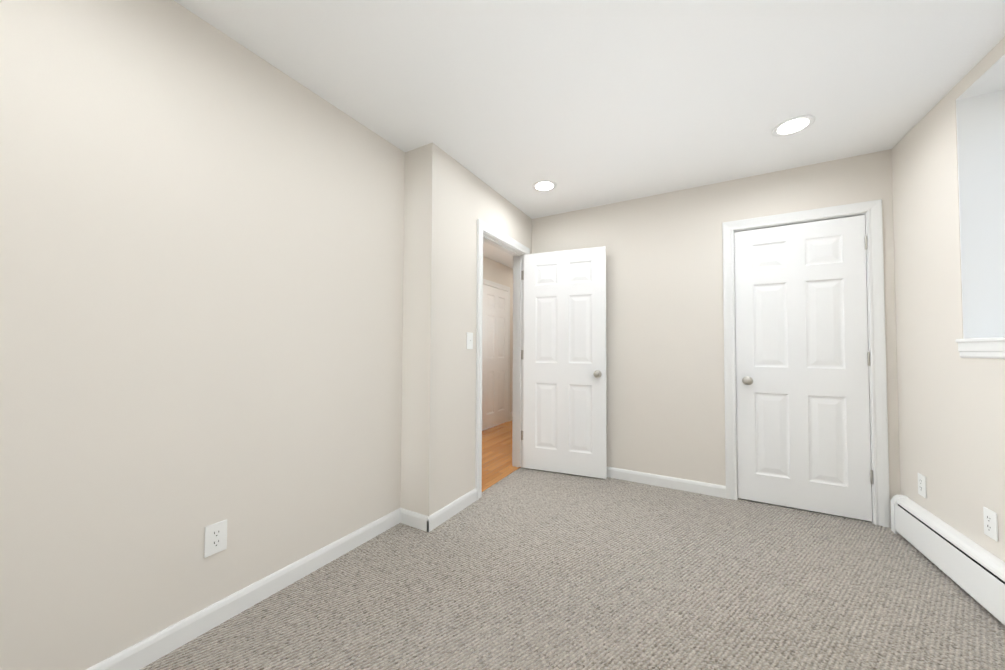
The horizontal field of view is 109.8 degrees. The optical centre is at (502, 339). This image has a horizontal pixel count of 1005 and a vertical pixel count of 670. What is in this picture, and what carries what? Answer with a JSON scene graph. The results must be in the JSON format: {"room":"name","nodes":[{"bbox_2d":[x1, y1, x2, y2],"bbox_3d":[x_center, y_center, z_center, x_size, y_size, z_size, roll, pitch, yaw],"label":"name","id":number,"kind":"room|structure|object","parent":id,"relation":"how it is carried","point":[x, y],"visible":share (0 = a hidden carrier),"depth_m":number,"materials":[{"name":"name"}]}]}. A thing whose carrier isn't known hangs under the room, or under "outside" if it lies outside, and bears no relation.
{"room":"empty bedroom","nodes":[
{"label":"empty bedroom","id":0,"kind":"room"},
{"bbox_2d":[0,0,404,669],"bbox_3d":[-1.285,-0.066,1.371,0.120,2.440,2.300,-1,-2,30],"label":"wall","id":1,"kind":"structure","parent":0,"point":[200,274],"depth_m":1.33,"materials":[{"name":"beige paint"}]},
{"bbox_2d":[204,519,226,557],"bbox_3d":[-1.167,0.806,1.437,0.015,0.122,0.076,-1,-2,30],"label":"electrical outlet","id":2,"kind":"object","parent":1,"relation":"attached to","point":[215,538],"visible":1,"depth_m":1.43,"materials":[{"name":"white plastic"}]},
{"bbox_2d":[86,508,399,669],"bbox_3d":[-1.227,1.109,1.313,0.015,0.088,2.280,-1,-2,30],"label":"baseboard","id":3,"kind":"structure","parent":1,"relation":"attached to","point":[151,649],"depth_m":1.48,"materials":[{"name":"white wood"}]},
{"bbox_2d":[400,142,443,515],"bbox_3d":[-0.579,-0.035,2.360,0.360,2.440,0.120,-1,-2,29],"label":"wall","id":4,"kind":"structure","parent":0,"point":[416,390],"depth_m":2.28,"materials":[{"name":"beige paint"}]},
{"bbox_2d":[429,143,531,515],"bbox_3d":[-0.102,-0.017,2.959,0.120,2.440,1.627,-1,-2,29],"label":"wall","id":5,"kind":"structure","parent":0,"point":[467,198],"depth_m":2.45,"materials":[{"name":"beige paint"}]},
{"bbox_2d":[425,488,476,531],"bbox_3d":[-0.328,1.143,2.401,0.015,0.088,0.530,-1,-2,29],"label":"baseboard","id":6,"kind":"structure","parent":5,"relation":"attached to","point":[432,521],"depth_m":2.34,"materials":[{"name":"white wood"}]},
{"bbox_2d":[467,332,472,348],"bbox_3d":[-0.239,0.007,2.586,0.020,0.122,0.076,-1,-2,29],"label":"light switch","id":7,"kind":"object","parent":5,"relation":"attached to","point":[469,340],"visible":1,"depth_m":2.58,"materials":[{"name":"white plastic"}]},
{"bbox_2d":[475,219,529,499],"bbox_3d":[-0.027,0.153,3.088,0.157,2.121,0.910,-1,-2,29],"label":"door frame","id":8,"kind":"structure","parent":5,"relation":"attached to","point":[518,331],"depth_m":3.32,"materials":[{"name":"white wood"}]},
{"bbox_2d":[523,246,606,478],"bbox_3d":[0.552,0.192,3.229,0.763,2.020,0.170,0,-2,22],"label":"entry door","id":9,"kind":"structure","parent":8,"relation":"attached to","point":[564,392],"depth_m":3.20,"materials":[{"name":"painted wood"},{"name":"satin nickel"}]},
{"bbox_2d":[483,256,512,411],"bbox_3d":[-0.718,0.018,4.288,0.120,2.440,5.200,-1,-2,29],"label":"wall","id":10,"kind":"structure","parent":0,"point":[497,272],"depth_m":5.57,"materials":[{"name":"beige paint"}]},
{"bbox_2d":[482,285,508,430],"bbox_3d":[-0.140,0.251,5.225,0.102,2.020,0.763,-1,-2,29],"label":"hall door","id":11,"kind":"structure","parent":10,"relation":"in","point":[495,358],"depth_m":5.17,"materials":[{"name":"white wood"}]},
{"bbox_2d":[483,279,509,421],"bbox_3d":[-0.425,0.195,4.662,0.018,2.121,2.180,-1,-2,29],"label":"door frame","id":12,"kind":"structure","parent":10,"relation":"attached to","point":[496,285],"depth_m":5.57,"materials":[{"name":"white wood"}]},
{"bbox_2d":[482,420,517,489],"bbox_3d":[-0.789,1.291,4.289,2.570,0.094,5.440,-1,-2,29],"label":"floor","id":13,"kind":"structure","parent":0,"point":[496,452],"depth_m":3.83,"materials":[{"name":"brown wood"}]},
{"bbox_2d":[482,467,519,491],"bbox_3d":[-0.018,1.208,3.051,0.016,0.010,0.800,-1,-2,29],"label":"trim","id":14,"kind":"structure","parent":13,"relation":"on","point":[500,479],"depth_m":3.04,"materials":[{"name":"brown wood"}]},
{"bbox_2d":[140,467,1004,669],"bbox_3d":[0.642,1.219,1.580,3.230,0.100,4.630,-1,-2,29],"label":"floor carpet","id":15,"kind":"object","parent":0,"point":[521,568],"visible":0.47,"depth_m":1.60,"materials":[{"name":"grey carpet"}]},
{"bbox_2d":[891,495,1004,624],"bbox_3d":[1.796,1.040,0.932,0.066,0.232,2.870,-1,-2,28],"label":"heater","id":16,"kind":"object","parent":15,"relation":"on","point":[974,570],"visible":1,"depth_m":1.70,"materials":[{"name":"white metal"}]},
{"bbox_2d":[174,0,1004,268],"bbox_3d":[0.182,-1.292,3.100,5.480,0.120,6.690,-1,-2,29],"label":"ceiling","id":17,"kind":"structure","parent":0,"point":[583,104],"depth_m":1.70,"materials":[{"name":"white paint"}]},
{"bbox_2d":[532,180,556,191],"bbox_3d":[0.337,-1.235,2.845,0.198,0.006,0.198,-1,-2,29],"label":"recessed light","id":18,"kind":"object","parent":17,"relation":"in","point":[545,186],"visible":1,"depth_m":2.84,"materials":[{"name":"white"}]},
{"bbox_2d":[772,115,814,136],"bbox_3d":[1.703,-1.250,2.072,0.198,0.006,0.198,-1,-2,29],"label":"recessed light","id":19,"kind":"object","parent":17,"relation":"in","point":[794,126],"visible":1,"depth_m":2.07,"materials":[{"name":"white"}]},
{"bbox_2d":[532,149,899,512],"bbox_3d":[1.519,-0.010,2.908,2.987,2.440,0.120,-1,-2,29],"label":"wall","id":20,"kind":"structure","parent":0,"point":[665,406],"depth_m":2.88,"materials":[{"name":"beige paint"}]},
{"bbox_2d":[607,467,725,497],"bbox_3d":[0.988,1.169,3.087,1.630,0.088,0.030,-1,-2,29],"label":"baseboard","id":21,"kind":"structure","parent":20,"relation":"attached to","point":[710,489],"depth_m":2.88,"materials":[{"name":"white wood"}]},
{"bbox_2d":[734,215,872,520],"bbox_3d":[2.092,0.179,2.496,0.739,2.020,0.102,-1,-2,29],"label":"closet door","id":22,"kind":"structure","parent":20,"relation":"in","point":[802,387],"depth_m":2.49,"materials":[{"name":"painted wood"},{"name":"satin nickel"}]},
{"bbox_2d":[722,199,889,527],"bbox_3d":[2.125,0.176,2.560,0.776,2.066,0.124,-1,-2,29],"label":"door frame","id":23,"kind":"structure","parent":20,"relation":"attached to","point":[869,368],"depth_m":2.35,"materials":[{"name":"white wood"}]},
{"bbox_2d":[891,37,1004,561],"bbox_3d":[1.802,-0.074,0.568,0.300,2.440,3.930,-1,-2,28],"label":"wall","id":24,"kind":"structure","parent":0,"point":[951,410],"depth_m":1.87,"materials":[{"name":"beige paint"}]},
{"bbox_2d":[918,473,926,497],"bbox_3d":[2.407,0.835,2.024,0.015,0.122,0.076,-1,-2,28],"label":"electrical outlet","id":25,"kind":"object","parent":24,"relation":"attached to","point":[922,490],"visible":1,"depth_m":2.02,"materials":[{"name":"white plastic"}]},
{"bbox_2d":[956,337,1004,358],"bbox_3d":[2.079,0.024,1.114,0.320,0.092,1.236,-1,-2,28],"label":"window sill","id":26,"kind":"structure","parent":24,"relation":"attached to","point":[992,348],"depth_m":1.59,"materials":[{"name":"white wood"}]},
{"bbox_2d":[956,54,1004,338],"bbox_3d":[2.065,-0.612,1.140,0.238,1.190,1.219,-1,-2,28],"label":"window","id":27,"kind":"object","parent":24,"relation":"attached to","point":[980,111],"visible":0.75,"depth_m":1.70,"materials":[{"name":"white"}]},
{"bbox_2d":[983,507,997,541],"bbox_3d":[2.165,0.816,1.565,0.015,0.122,0.076,-1,-2,28],"label":"electrical outlet","id":28,"kind":"object","parent":24,"relation":"attached to","point":[990,524],"visible":1,"depth_m":1.56,"materials":[{"name":"white plastic"}]}
]}

